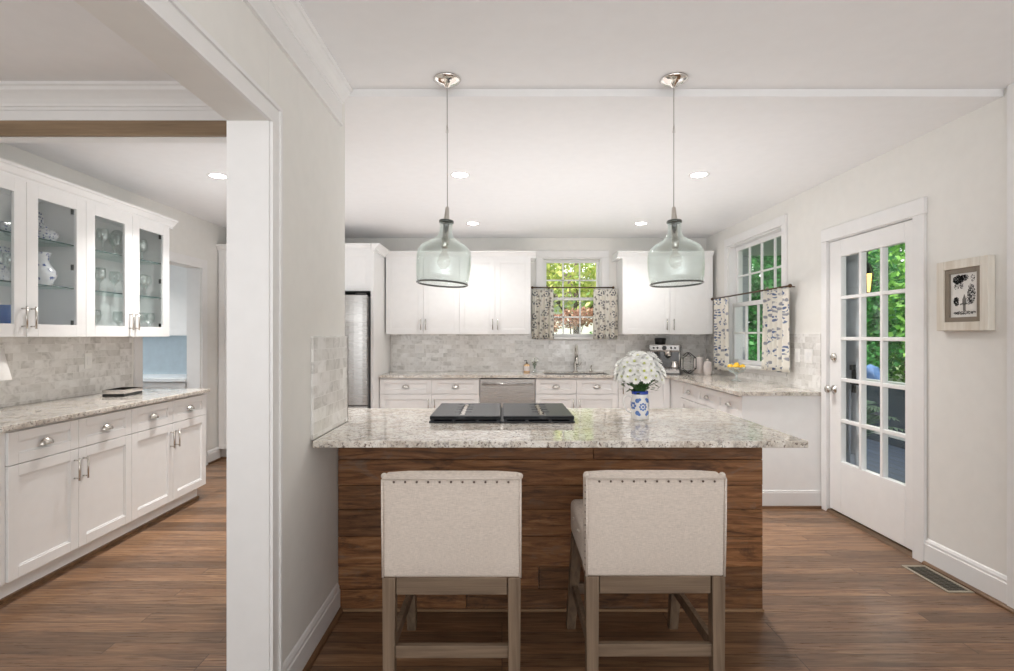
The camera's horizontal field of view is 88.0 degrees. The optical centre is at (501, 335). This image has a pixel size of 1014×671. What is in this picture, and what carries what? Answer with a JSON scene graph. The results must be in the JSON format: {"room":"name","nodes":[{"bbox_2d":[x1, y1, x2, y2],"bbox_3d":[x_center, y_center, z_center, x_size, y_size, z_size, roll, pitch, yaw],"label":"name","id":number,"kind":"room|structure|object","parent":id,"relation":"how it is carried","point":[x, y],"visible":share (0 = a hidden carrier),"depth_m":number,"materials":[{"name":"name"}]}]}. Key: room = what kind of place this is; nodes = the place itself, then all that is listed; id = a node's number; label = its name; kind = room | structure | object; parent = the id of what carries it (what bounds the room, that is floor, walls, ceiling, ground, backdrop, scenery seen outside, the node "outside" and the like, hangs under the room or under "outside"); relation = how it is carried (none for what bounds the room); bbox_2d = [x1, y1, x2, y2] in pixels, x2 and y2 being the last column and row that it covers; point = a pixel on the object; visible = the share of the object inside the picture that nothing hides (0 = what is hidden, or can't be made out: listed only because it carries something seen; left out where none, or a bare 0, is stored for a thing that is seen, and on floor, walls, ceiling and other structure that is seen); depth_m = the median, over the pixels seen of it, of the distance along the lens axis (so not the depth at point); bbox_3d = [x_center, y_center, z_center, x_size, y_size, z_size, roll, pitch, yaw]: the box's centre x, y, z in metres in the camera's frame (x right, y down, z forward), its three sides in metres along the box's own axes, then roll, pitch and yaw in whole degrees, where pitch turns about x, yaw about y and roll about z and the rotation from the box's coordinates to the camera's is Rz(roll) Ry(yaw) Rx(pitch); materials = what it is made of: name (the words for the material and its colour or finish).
{"room":"kitchen","nodes":[
{"label":"kitchen","id":0,"kind":"room"},
{"bbox_2d":[0,143,226,456],"bbox_3d":[-3.180,-0.015,1.950,0.140,2.750,9.100,0,0,0],"label":"wall","id":1,"kind":"structure","parent":0,"point":[193,236],"depth_m":5.21,"materials":[{"name":"paint"}]},
{"bbox_2d":[0,158,91,336],"bbox_3d":[-2.926,-0.481,3.070,0.368,0.982,0.880,0,0,0],"label":"upper cabinet","id":2,"kind":"object","parent":1,"relation":"attached to","point":[58,309],"visible":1,"depth_m":3.28,"materials":[{"name":"paint"}]},
{"bbox_2d":[0,246,10,282],"bbox_3d":[-3.041,-0.437,3.220,0.056,0.226,0.230,0,0,0],"label":"plate","id":3,"kind":"object","parent":2,"relation":"on","point":[5,272],"visible":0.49,"depth_m":3.23,"materials":[{"name":"white ceramic"}]},
{"bbox_2d":[0,305,10,323],"bbox_3d":[-2.900,-0.093,3.100,0.120,0.170,0.120,0,0,0],"label":"cobalt vase","id":4,"kind":"object","parent":2,"relation":"in","point":[5,310],"visible":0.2,"depth_m":3.05,"materials":[{"name":"blue glass"}]},
{"bbox_2d":[0,221,10,235],"bbox_3d":[-2.920,-0.631,3.140,0.150,0.070,0.150,0,0,0],"label":"bowl","id":5,"kind":"object","parent":2,"relation":"on","point":[4,225],"visible":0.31,"depth_m":3.08,"materials":[{"name":"white ceramic"}]},
{"bbox_2d":[38,251,56,286],"bbox_3d":[-2.930,-0.421,3.345,0.150,0.215,0.150,0,0,40],"label":"pitcher","id":6,"kind":"object","parent":2,"relation":"on","point":[47,275],"visible":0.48,"depth_m":3.32,"materials":[{"name":"white ceramic"}]},
{"bbox_2d":[38,226,59,243],"bbox_3d":[-2.930,-0.649,3.370,0.140,0.105,0.140,0,0,0],"label":"covered dish","id":7,"kind":"object","parent":2,"relation":"on","point":[44,233],"visible":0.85,"depth_m":3.34,"materials":[{"name":"white ceramic"}]},
{"bbox_2d":[0,337,131,407],"bbox_3d":[-3.105,0.229,3.495,0.010,0.434,1.810,0,0,0],"label":"backsplash","id":8,"kind":"structure","parent":1,"relation":"attached to","point":[41,369],"depth_m":3.69,"materials":[{"name":"stone"}]},
{"bbox_2d":[84,353,91,368],"bbox_3d":[-3.095,0.190,3.930,0.009,0.116,0.070,0,0,0],"label":"switch plate","id":9,"kind":"object","parent":1,"relation":"attached to","point":[87,356],"visible":1,"depth_m":3.92,"materials":[{"name":"paint"}]},
{"bbox_2d":[85,190,178,336],"bbox_3d":[-2.926,-0.481,3.980,0.368,0.982,0.940,0,0,0],"label":"upper cabinet","id":10,"kind":"object","parent":1,"relation":"attached to","point":[104,213],"visible":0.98,"depth_m":4.06,"materials":[{"name":"paint"}]},
{"bbox_2d":[134,251,206,464],"bbox_3d":[-3.171,0.287,4.970,0.158,2.145,1.080,0,0,0],"label":"trim","id":11,"kind":"structure","parent":1,"relation":"attached to","point":[196,277],"depth_m":5.41,"materials":[{"name":"paint"}]},
{"bbox_2d":[207,447,219,464],"bbox_3d":[-3.102,1.290,5.640,0.016,0.140,0.220,0,0,0],"label":"baseboard","id":12,"kind":"structure","parent":1,"relation":"attached to","point":[213,454],"depth_m":5.63,"materials":[{"name":"paint"}]},
{"bbox_2d":[143,336,186,373],"bbox_3d":[-4.325,0.010,6.050,2.150,2.700,0.100,0,0,0],"label":"wall","id":13,"kind":"structure","parent":0,"point":[161,355],"depth_m":6.00,"materials":[{"name":"blue paint"}]},
{"bbox_2d":[169,264,186,335],"bbox_3d":[-3.760,-0.510,5.826,0.980,1.020,0.328,0,0,0],"label":"upper cabinet","id":14,"kind":"object","parent":13,"relation":"attached to","point":[177,275],"visible":0.02,"depth_m":5.71,"materials":[{"name":"paint"}]},
{"bbox_2d":[74,0,344,670],"bbox_3d":[-0.878,0.053,0.063,0.159,2.613,5.326,0,0,0],"label":"wall","id":15,"kind":"structure","parent":0,"point":[313,140],"depth_m":2.10,"materials":[{"name":"paint"}]},
{"bbox_2d":[0,81,213,110],"bbox_3d":[-2.034,-1.186,2.604,2.152,0.114,0.081,0,0,0],"label":"trim","id":16,"kind":"structure","parent":15,"relation":"attached to","point":[14,95],"depth_m":2.60,"materials":[{"name":"paint"}]},
{"bbox_2d":[0,137,226,142],"bbox_3d":[-2.034,-1.111,2.680,2.152,0.229,0.070,0,0,0],"label":"trim","id":17,"kind":"structure","parent":15,"relation":"attached to","point":[2,139],"depth_m":2.67,"materials":[{"name":"paint"}]},
{"bbox_2d":[0,121,226,136],"bbox_3d":[-2.034,-1.037,2.633,2.152,0.074,0.026,0,0,0],"label":"trim","id":18,"kind":"structure","parent":15,"relation":"attached to","point":[7,128],"depth_m":2.62,"materials":[{"name":"brown wood"}]},
{"bbox_2d":[0,111,226,120],"bbox_3d":[-2.034,-1.102,2.633,2.152,0.056,0.023,0,0,0],"label":"trim","id":19,"kind":"structure","parent":15,"relation":"attached to","point":[4,115],"depth_m":2.63,"materials":[{"name":"paint"}]},
{"bbox_2d":[137,0,282,670],"bbox_3d":[-0.806,0.269,0.304,0.018,2.182,3.209,0,0,0],"label":"trim","id":20,"kind":"structure","parent":15,"relation":"attached to","point":[170,13],"depth_m":1.84,"materials":[{"name":"paint"}]},
{"bbox_2d":[227,120,269,670],"bbox_3d":[-0.885,0.296,0.267,0.147,2.128,3.134,0,0,0],"label":"trim","id":21,"kind":"structure","parent":15,"relation":"attached to","point":[248,142],"depth_m":1.83,"materials":[{"name":"paint"}]},
{"bbox_2d":[243,0,352,125],"bbox_3d":[-0.783,-1.149,0.024,0.064,0.188,5.247,0,0,0],"label":"trim","id":22,"kind":"structure","parent":15,"relation":"attached to","point":[287,22],"depth_m":2.11,"materials":[{"name":"paint"}]},
{"bbox_2d":[302,607,342,670],"bbox_3d":[-0.790,1.350,2.252,0.018,0.020,0.684,0,0,0],"label":"trim","id":23,"kind":"structure","parent":15,"relation":"attached to","point":[337,616],"depth_m":2.31,"materials":[{"name":"wood"}]},
{"bbox_2d":[311,336,347,439],"bbox_3d":[-0.880,0.224,2.486,0.155,0.442,0.503,0,0,0],"label":"backsplash","id":24,"kind":"structure","parent":15,"relation":"attached to","point":[329,354],"depth_m":2.43,"materials":[{"name":"tile"}]},
{"bbox_2d":[0,0,1013,237],"bbox_3d":[-0.290,-1.330,2.000,5.840,0.250,9.200,0,0,0],"label":"ceiling","id":25,"kind":"structure","parent":0,"point":[540,163],"depth_m":2.69,"materials":[{"name":"paint"}]},
{"bbox_2d":[416,72,470,287],"bbox_3d":[-0.281,-0.740,2.538,0.266,1.006,0.264,0,0,0],"label":"pendant lamp","id":26,"kind":"object","parent":25,"relation":"hanging from","point":[444,79],"visible":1,"depth_m":2.53,"materials":[{"name":"clear glass"}]},
{"bbox_2d":[441,223,448,248],"bbox_3d":[-0.276,-0.481,2.540,0.041,0.124,0.039,0,0,0],"label":"socket","id":27,"kind":"object","parent":26,"relation":"attached to","point":[444,240],"depth_m":2.53,"materials":[{"name":"silver metal"}]},
{"bbox_2d":[647,72,704,287],"bbox_3d":[0.840,-0.742,2.538,0.264,1.003,0.264,0,0,0],"label":"pendant lamp","id":28,"kind":"object","parent":25,"relation":"hanging from","point":[672,80],"visible":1,"depth_m":2.53,"materials":[{"name":"clear glass"}]},
{"bbox_2d":[671,223,678,248],"bbox_3d":[0.837,-0.481,2.540,0.039,0.123,0.039,0,0,0],"label":"bulb","id":29,"kind":"object","parent":28,"relation":"attached to","point":[674,240],"depth_m":2.53,"materials":[{"name":"glass"}]},
{"bbox_2d":[0,459,1013,670],"bbox_3d":[-0.290,1.420,1.960,5.680,0.120,9.120,0,0,0],"label":"floor","id":30,"kind":"structure","parent":0,"point":[837,596],"depth_m":2.47,"materials":[{"name":"brown wood"}]},
{"bbox_2d":[0,432,4,585],"bbox_3d":[-2.797,0.918,2.607,0.620,0.884,0.043,0,0,0],"label":"filler panel","id":31,"kind":"object","parent":30,"relation":"on","point":[2,434],"visible":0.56,"depth_m":2.61,"materials":[{"name":"paint"}]},
{"bbox_2d":[0,408,131,604],"bbox_3d":[-2.772,0.918,3.070,0.666,0.884,0.880,0,0,0],"label":"base cabinet","id":32,"kind":"object","parent":30,"relation":"on","point":[68,483],"visible":1,"depth_m":2.97,"materials":[{"name":"paint"}]},
{"bbox_2d":[0,389,209,431],"bbox_3d":[-2.779,0.461,3.494,0.658,0.030,1.837,0,0,0],"label":"countertop","id":33,"kind":"structure","parent":32,"relation":"on","point":[15,417],"depth_m":3.30,"materials":[{"name":"stone"}]},
{"bbox_2d":[0,348,11,380],"bbox_3d":[-2.935,0.258,3.000,0.200,0.375,0.200,0,0,0],"label":"table lamp","id":34,"kind":"object","parent":33,"relation":"on","point":[5,374],"visible":1,"depth_m":3.01,"materials":[{"name":"white fabric"}]},
{"bbox_2d":[102,387,142,396],"bbox_3d":[-2.830,0.420,3.920,0.150,0.050,0.230,0,0,-6],"label":"book","id":35,"kind":"object","parent":33,"relation":"on","point":[121,391],"visible":1,"depth_m":3.84,"materials":[{"name":"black paper"}]},
{"bbox_2d":[120,393,205,538],"bbox_3d":[-2.772,0.918,3.950,0.666,0.884,0.880,0,0,0],"label":"base cabinet","id":36,"kind":"object","parent":30,"relation":"on","point":[169,436],"visible":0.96,"depth_m":3.88,"materials":[{"name":"paint"}]},
{"bbox_2d":[216,244,226,458],"bbox_3d":[-2.766,0.185,6.091,0.680,2.350,0.798,0,0,0],"label":"door frame","id":37,"kind":"structure","parent":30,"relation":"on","point":[222,248],"depth_m":5.73,"materials":[{"name":"paint"}]},
{"bbox_2d":[345,293,370,407],"bbox_3d":[-1.880,0.440,5.944,0.900,1.780,0.911,0,0,0],"label":"refrigerator","id":38,"kind":"object","parent":30,"relation":"on","point":[358,306],"visible":0.27,"depth_m":5.55,"materials":[{"name":"silver metal"}]},
{"bbox_2d":[371,251,389,407],"bbox_3d":[-1.398,0.225,6.069,0.030,2.270,0.842,0,0,0],"label":"panel","id":39,"kind":"object","parent":30,"relation":"on","point":[380,341],"visible":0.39,"depth_m":5.88,"materials":[{"name":"paint"}]},
{"bbox_2d":[380,378,479,407],"bbox_3d":[-0.815,0.918,6.172,1.124,0.884,0.616,0,0,0],"label":"base cabinet","id":40,"kind":"object","parent":30,"relation":"on","point":[394,392],"visible":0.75,"depth_m":5.90,"materials":[{"name":"paint"}]},
{"bbox_2d":[379,372,820,395],"bbox_3d":[0.576,0.461,5.316,3.905,0.030,2.363,0,0,0],"label":"countertop","id":41,"kind":"structure","parent":40,"relation":"on","point":[739,386],"depth_m":5.58,"materials":[{"name":"stone"}]},
{"bbox_2d":[544,373,605,374],"bbox_3d":[0.860,0.555,6.195,0.734,0.190,0.404,0,0,0],"label":"sink","id":42,"kind":"object","parent":41,"relation":"in","point":[544,373],"visible":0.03,"depth_m":6.39,"materials":[{"name":"silver metal"}]},
{"bbox_2d":[649,338,682,374],"bbox_3d":[1.918,0.237,6.169,0.367,0.418,0.396,0,0,22],"label":"espresso machine","id":43,"kind":"object","parent":41,"relation":"on","point":[669,355],"visible":0.88,"depth_m":6.12,"materials":[{"name":"silver metal"}]},
{"bbox_2d":[680,352,696,373],"bbox_3d":[2.130,0.316,6.005,0.157,0.248,0.100,0,0,0],"label":"wire rack","id":44,"kind":"object","parent":41,"relation":"on","point":[686,362],"visible":1,"depth_m":6.04,"materials":[{"name":"metal"}]},
{"bbox_2d":[693,355,703,372],"bbox_3d":[2.330,0.338,6.220,0.130,0.216,0.130,0,0,0],"label":"canister","id":45,"kind":"object","parent":41,"relation":"on","point":[700,361],"visible":0.85,"depth_m":6.17,"materials":[{"name":"white ceramic"}]},
{"bbox_2d":[381,471,522,670],"bbox_3d":[-0.182,0.929,2.164,0.517,0.861,0.586,0,0,0],"label":"counter stool","id":46,"kind":"object","parent":30,"relation":"on","point":[443,532],"visible":1,"depth_m":1.89,"materials":[{"name":"beige fabric"}]},
{"bbox_2d":[480,378,534,407],"bbox_3d":[0.062,0.917,6.157,0.621,0.865,0.626,0,0,0],"label":"dishwasher","id":47,"kind":"object","parent":30,"relation":"on","point":[492,390],"visible":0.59,"depth_m":5.89,"materials":[{"name":"silver metal"}]},
{"bbox_2d":[338,448,763,611],"bbox_3d":[0.240,0.918,2.877,2.104,0.884,0.587,0,0,0],"label":"kitchen island","id":48,"kind":"object","parent":30,"relation":"on","point":[552,479],"visible":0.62,"depth_m":2.60,"materials":[{"name":"wood"}]},
{"bbox_2d":[313,408,807,447],"bbox_3d":[0.148,0.461,2.720,2.297,0.030,1.000,0,0,0],"label":"island countertop","id":49,"kind":"structure","parent":48,"relation":"on","point":[364,427],"depth_m":2.41,"materials":[{"name":"stone"}]},
{"bbox_2d":[429,403,574,422],"bbox_3d":[0.000,0.426,2.924,0.746,0.040,0.512,0,0,0],"label":"cooktop","id":50,"kind":"object","parent":49,"relation":"in","point":[446,412],"visible":1,"depth_m":2.75,"materials":[{"name":"glass"}]},
{"bbox_2d":[623,390,648,419],"bbox_3d":[0.721,0.370,2.808,0.128,0.151,0.096,0,0,29],"label":"pitcher","id":51,"kind":"object","parent":49,"relation":"on","point":[639,402],"visible":0.95,"depth_m":2.76,"materials":[{"name":"white ceramic"}]},
{"bbox_2d":[614,351,666,393],"bbox_3d":[0.733,0.208,2.802,0.272,0.256,0.271,0,0,-34],"label":"flower bouquet","id":52,"kind":"object","parent":51,"relation":"in","point":[639,369],"visible":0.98,"depth_m":2.72,"materials":[{"name":"white plant"}]},
{"bbox_2d":[535,378,616,407],"bbox_3d":[0.837,0.918,6.172,0.922,0.884,0.616,0,0,0],"label":"base cabinet","id":53,"kind":"object","parent":30,"relation":"on","point":[572,392],"visible":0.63,"depth_m":5.90,"materials":[{"name":"paint"}]},
{"bbox_2d":[617,378,669,407],"bbox_3d":[1.599,0.918,6.172,0.601,0.884,0.616,0,0,0],"label":"base cabinet","id":54,"kind":"object","parent":30,"relation":"on","point":[660,398],"visible":0.12,"depth_m":5.91,"materials":[{"name":"paint"}]},
{"bbox_2d":[566,470,726,670],"bbox_3d":[0.557,0.929,2.175,0.522,0.861,0.586,0,0,0],"label":"counter stool","id":55,"kind":"object","parent":30,"relation":"on","point":[634,531],"visible":1,"depth_m":1.90,"materials":[{"name":"beige fabric"}]},
{"bbox_2d":[671,379,682,407],"bbox_3d":[2.215,0.918,5.752,0.625,0.884,0.347,0,0,0],"label":"filler panel","id":56,"kind":"object","parent":30,"relation":"on","point":[676,397],"visible":0.02,"depth_m":5.76,"materials":[{"name":"paint"}]},
{"bbox_2d":[681,382,698,407],"bbox_3d":[2.192,0.918,5.340,0.656,0.884,0.470,0,0,0],"label":"base cabinet","id":57,"kind":"object","parent":30,"relation":"on","point":[689,392],"visible":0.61,"depth_m":5.32,"materials":[{"name":"paint"}]},
{"bbox_2d":[698,386,717,408],"bbox_3d":[2.192,0.918,4.870,0.656,0.884,0.470,0,0,0],"label":"base cabinet","id":58,"kind":"object","parent":30,"relation":"on","point":[707,397],"visible":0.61,"depth_m":4.85,"materials":[{"name":"paint"}]},
{"bbox_2d":[717,391,740,417],"bbox_3d":[2.192,0.918,4.400,0.656,0.884,0.470,0,0,0],"label":"base cabinet","id":59,"kind":"object","parent":30,"relation":"on","point":[728,403],"visible":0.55,"depth_m":4.38,"materials":[{"name":"paint"}]},
{"bbox_2d":[741,396,821,508],"bbox_3d":[2.208,0.918,4.143,0.640,0.884,0.041,0,0,0],"label":"end panel","id":60,"kind":"object","parent":30,"relation":"on","point":[791,476],"visible":0.59,"depth_m":4.15,"materials":[{"name":"paint"}]},
{"bbox_2d":[901,565,974,592],"bbox_3d":[2.425,1.357,2.935,0.140,0.005,0.330,0,0,0],"label":"floor vent","id":61,"kind":"object","parent":30,"relation":"in","point":[930,575],"visible":1,"depth_m":2.92,"materials":[{"name":"metal"}]},
{"bbox_2d":[908,567,966,590],"bbox_3d":[2.425,1.357,2.935,0.104,0.004,0.290,0,0,0],"label":"grille","id":62,"kind":"object","parent":61,"relation":"attached to","point":[930,575],"depth_m":2.92,"materials":[{"name":"black metal"}]},
{"bbox_2d":[345,238,705,407],"bbox_3d":[-0.290,-0.015,6.575,5.940,2.750,0.150,0,0,0],"label":"wall","id":63,"kind":"structure","parent":0,"point":[613,245],"depth_m":6.50,"materials":[{"name":"paint"}]},
{"bbox_2d":[345,243,385,295],"bbox_3d":[-1.883,-0.735,6.041,0.945,0.510,0.838,0,0,0],"label":"upper cabinet","id":64,"kind":"object","parent":63,"relation":"attached to","point":[357,255],"visible":0.19,"depth_m":5.67,"materials":[{"name":"paint"}]},
{"bbox_2d":[371,243,388,256],"bbox_3d":[-1.356,-0.950,5.870,0.088,0.080,0.500,0,0,0],"label":"crown molding","id":65,"kind":"object","parent":64,"relation":"attached to","point":[378,248],"visible":0.96,"depth_m":5.76,"materials":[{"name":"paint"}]},
{"bbox_2d":[386,251,459,333],"bbox_3d":[-0.934,-0.502,6.316,0.866,0.976,0.368,0,0,0],"label":"upper cabinet","id":66,"kind":"object","parent":63,"relation":"attached to","point":[412,307],"visible":0.98,"depth_m":6.18,"materials":[{"name":"paint"}]},
{"bbox_2d":[459,251,535,333],"bbox_3d":[-0.051,-0.502,6.316,0.899,0.976,0.368,0,0,0],"label":"upper cabinet","id":67,"kind":"object","parent":63,"relation":"attached to","point":[496,299],"visible":1,"depth_m":6.18,"materials":[{"name":"paint"}]},
{"bbox_2d":[392,334,705,371],"bbox_3d":[0.577,0.216,6.495,3.884,0.460,0.010,0,0,0],"label":"backsplash","id":68,"kind":"structure","parent":63,"relation":"attached to","point":[442,352],"depth_m":6.49,"materials":[{"name":"tile"}]},
{"bbox_2d":[536,250,608,338],"bbox_3d":[0.871,-0.502,6.553,0.942,1.095,0.195,0,0,0],"label":"window","id":69,"kind":"structure","parent":63,"relation":"in","point":[600,257],"depth_m":6.50,"materials":[{"name":"paint"}]},
{"bbox_2d":[531,286,614,288],"bbox_3d":[0.863,-0.585,6.432,1.019,0.034,0.087,0,0,0],"label":"curtain rod","id":70,"kind":"object","parent":69,"relation":"attached to","point":[532,287],"visible":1,"depth_m":6.40,"materials":[{"name":"brown metal"}]},
{"bbox_2d":[532,289,553,338],"bbox_3d":[0.502,-0.260,6.405,0.273,0.614,0.053,0,0,-4],"label":"cafe curtain","id":71,"kind":"object","parent":70,"relation":"hanging from","point":[542,299],"visible":1,"depth_m":6.40,"materials":[{"name":"fabric"}]},
{"bbox_2d":[593,289,617,338],"bbox_3d":[1.258,-0.260,6.405,0.304,0.614,0.053,0,0,-3],"label":"cafe curtain","id":72,"kind":"object","parent":70,"relation":"hanging from","point":[605,310],"visible":1,"depth_m":6.40,"materials":[{"name":"fabric"}]},
{"bbox_2d":[612,251,713,333],"bbox_3d":[1.919,-0.502,6.316,1.122,0.976,0.368,0,0,0],"label":"upper cabinet","id":73,"kind":"object","parent":63,"relation":"attached to","point":[643,308],"visible":1,"depth_m":6.18,"materials":[{"name":"paint"}]},
{"bbox_2d":[706,88,1006,575],"bbox_3d":[2.605,-0.015,1.950,0.150,2.750,9.100,0,0,0],"label":"wall","id":74,"kind":"structure","parent":0,"point":[960,165],"depth_m":2.94,"materials":[{"name":"paint"}]},
{"bbox_2d":[711,284,794,300],"bbox_3d":[2.478,-0.422,5.280,0.100,0.034,1.681,0,0,0],"label":"curtain rod","id":75,"kind":"object","parent":74,"relation":"attached to","point":[788,285],"visible":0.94,"depth_m":5.07,"materials":[{"name":"brown metal"}]},
{"bbox_2d":[713,297,728,370],"bbox_3d":[2.446,-0.013,5.865,0.043,0.804,0.370,0,0,2],"label":"cafe curtain","id":76,"kind":"object","parent":75,"relation":"hanging from","point":[721,323],"visible":1,"depth_m":5.81,"materials":[{"name":"fabric"}]},
{"bbox_2d":[761,287,789,372],"bbox_3d":[2.447,-0.045,4.695,0.061,0.739,0.411,0,0,1],"label":"cafe curtain","id":77,"kind":"object","parent":75,"relation":"hanging from","point":[775,323],"visible":1,"depth_m":4.69,"materials":[{"name":"fabric"}]},
{"bbox_2d":[724,214,787,377],"bbox_3d":[2.580,-0.350,5.290,0.200,1.450,1.320,0,0,0],"label":"window","id":78,"kind":"structure","parent":74,"relation":"in","point":[733,255],"depth_m":5.54,"materials":[{"name":"paint"}]},
{"bbox_2d":[706,334,820,391],"bbox_3d":[2.525,0.216,5.322,0.010,0.460,2.334,0,0,0],"label":"backsplash","id":79,"kind":"structure","parent":74,"relation":"attached to","point":[802,375],"depth_m":4.46,"materials":[{"name":"stone"}]},
{"bbox_2d":[804,349,812,363],"bbox_3d":[2.515,0.170,4.310,0.009,0.116,0.115,0,0,0],"label":"switch plate","id":80,"kind":"object","parent":74,"relation":"attached to","point":[808,353],"visible":1,"depth_m":4.30,"materials":[{"name":"paint"}]},
{"bbox_2d":[821,197,926,562],"bbox_3d":[2.574,0.268,3.625,0.212,2.185,1.010,0,0,0],"label":"door","id":81,"kind":"structure","parent":74,"relation":"in","point":[891,511],"depth_m":3.51,"materials":[{"name":"paint"}]},
{"bbox_2d":[846,254,858,465],"bbox_3d":[2.646,0.310,3.640,0.069,2.040,0.840,0,0,0],"label":"storm door","id":82,"kind":"structure","parent":81,"relation":"attached to","point":[852,262],"depth_m":3.96,"materials":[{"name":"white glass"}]},
{"bbox_2d":[924,538,1006,603],"bbox_3d":[2.522,1.282,0.263,0.016,0.155,5.725,0,0,0],"label":"baseboard","id":83,"kind":"structure","parent":74,"relation":"attached to","point":[987,580],"depth_m":2.83,"materials":[{"name":"paint"}]},
{"bbox_2d":[937,255,994,330],"bbox_3d":[2.510,-0.220,2.850,0.039,0.388,0.320,0,0,0],"label":"framed picture","id":84,"kind":"object","parent":74,"relation":"attached to","point":[965,287],"visible":1,"depth_m":2.83,"materials":[{"name":"wood"}]},
{"bbox_2d":[951,271,976,317],"bbox_3d":[2.518,-0.220,2.850,0.018,0.240,0.172,0,0,0],"label":"print","id":85,"kind":"object","parent":84,"relation":"attached to","point":[963,283],"depth_m":2.85,"materials":[{"name":"grey paper"}]},
{"bbox_2d":[921,561,1013,613],"bbox_3d":[2.505,1.350,0.263,0.018,0.020,5.725,0,0,0],"label":"trim","id":86,"kind":"structure","parent":74,"relation":"attached to","point":[977,591],"depth_m":2.79,"materials":[{"name":"wood"}]},
{"bbox_2d":[1007,82,1013,608],"bbox_3d":[2.520,0.059,2.556,0.020,2.603,0.112,0,0,0],"label":"trim","id":87,"kind":"structure","parent":74,"relation":"attached to","point":[1010,88],"depth_m":2.59,"materials":[{"name":"paint"}]},
{"bbox_3d":[-4.265,1.421,5.100,2.270,0.119,2.200,0,0,0],"label":"floor","id":88,"kind":"structure","parent":0,"visible":0},
{"bbox_2d":[143,382,186,388],"bbox_3d":[-3.760,0.918,5.687,0.980,0.884,0.606,0,0,0],"label":"base cabinet","id":89,"kind":"object","parent":88,"relation":"on","point":[146,385],"visible":0.05,"depth_m":5.42,"materials":[{"name":"paint"}]},
{"bbox_2d":[143,374,186,381],"bbox_3d":[-3.761,0.458,5.694,1.017,0.036,0.608,0,0,0],"label":"countertop","id":90,"kind":"structure","parent":89,"relation":"on","point":[146,377],"depth_m":5.46,"materials":[{"name":"white stone"}]},
{"label":"outside","id":91,"kind":"structure","parent":0,"visible":0},
{"bbox_2d":[889,362,902,382],"bbox_3d":[9.000,1.910,23.330,42.000,0.100,33.340,0,0,0],"label":"ground","id":92,"kind":"structure","parent":91,"point":[897,368],"depth_m":22.71,"materials":[{"name":"green plant"}]},
{"bbox_2d":[546,263,595,333],"bbox_3d":[1.883,-1.215,15.489,5.818,6.150,4.012,0,0,0],"label":"tree","id":93,"kind":"object","parent":92,"relation":"on","point":[554,274],"visible":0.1,"depth_m":14.84,"materials":[{"name":"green plant"}]},
{"bbox_2d":[547,271,594,333],"bbox_3d":[1.600,-0.290,21.000,7.600,4.300,4.600,0,0,0],"label":"neighbouring house","id":94,"kind":"structure","parent":92,"relation":"on","point":[586,330],"depth_m":19.00,"materials":[{"name":"white"}]},
{"bbox_2d":[554,306,592,333],"bbox_3d":[1.700,0.536,13.402,1.614,2.648,0.711,0,0,0],"label":"shrub","id":95,"kind":"object","parent":92,"relation":"on","point":[568,324],"visible":0.62,"depth_m":13.30,"materials":[{"name":"brown plant"}]},
{"bbox_2d":[743,256,747,359],"bbox_3d":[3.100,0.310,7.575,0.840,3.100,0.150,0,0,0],"label":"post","id":96,"kind":"structure","parent":92,"relation":"on","point":[745,258],"depth_m":7.50,"materials":[{"name":"grey wood"}]},
{"bbox_2d":[748,328,890,380],"bbox_3d":[5.600,0.977,10.163,3.258,2.318,2.378,0,0,29],"label":"shrub","id":97,"kind":"object","parent":92,"relation":"on","point":[752,347],"visible":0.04,"depth_m":9.87,"materials":[{"name":"green plant"}]},
{"bbox_2d":[748,244,904,377],"bbox_3d":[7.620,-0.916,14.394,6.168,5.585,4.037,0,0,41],"label":"tree","id":98,"kind":"object","parent":92,"relation":"on","point":[873,303],"visible":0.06,"depth_m":12.95,"materials":[{"name":"green plant"}]},
{"bbox_2d":[867,364,879,379],"bbox_3d":[5.300,1.135,7.550,0.560,1.450,0.533,0,0,0],"label":"patio umbrella","id":99,"kind":"object","parent":92,"relation":"on","point":[873,372],"visible":0.09,"depth_m":7.44,"materials":[{"name":"fabric"}]},
{"bbox_2d":[867,243,904,382],"bbox_3d":[12.460,-1.154,15.075,5.052,6.726,6.746,0,0,-17],"label":"tree","id":100,"kind":"object","parent":92,"relation":"on","point":[901,370],"visible":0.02,"depth_m":14.93,"materials":[{"name":"green plant"}]},
{"bbox_2d":[888,246,904,356],"bbox_3d":[8.298,-0.593,7.775,3.641,5.318,6.379,0,0,21],"label":"tree","id":101,"kind":"object","parent":92,"relation":"on","point":[894,249],"visible":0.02,"depth_m":9.96,"materials":[{"name":"green plant"}]},
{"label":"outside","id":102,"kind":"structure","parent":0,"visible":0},
{"bbox_2d":[743,237,780,255],"bbox_3d":[3.315,-1.190,4.000,1.270,0.100,7.000,0,0,0],"label":"ceiling","id":103,"kind":"structure","parent":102,"point":[768,247],"depth_m":6.96,"materials":[{"name":"paint"}]},
{"bbox_2d":[867,252,873,292],"bbox_3d":[3.800,-0.790,5.460,0.112,0.701,0.111,0,0,22],"label":"lantern","id":104,"kind":"object","parent":103,"relation":"hanging from","point":[870,271],"visible":0.45,"depth_m":5.43,"materials":[{"name":"glass"}]},
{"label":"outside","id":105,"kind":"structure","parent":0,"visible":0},
{"bbox_2d":[867,439,904,482],"bbox_3d":[4.340,1.430,4.000,3.320,0.100,7.000,0,0,0],"label":"floor","id":106,"kind":"structure","parent":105,"point":[896,455],"depth_m":5.80,"materials":[{"name":"grey wood"}]},
{"bbox_2d":[867,378,904,448],"bbox_3d":[4.900,0.980,4.500,0.080,0.800,6.000,0,0,0],"label":"porch railing","id":107,"kind":"object","parent":106,"relation":"on","point":[896,397],"visible":0.02,"depth_m":6.58,"materials":[{"name":"paint"}]},
{"bbox_2d":[867,400,904,435],"bbox_3d":[3.273,1.002,5.087,0.951,0.757,0.942,0,0,10],"label":"potted palm","id":108,"kind":"object","parent":106,"relation":"on","point":[870,417],"visible":0.06,"depth_m":4.88,"materials":[{"name":"plant"}]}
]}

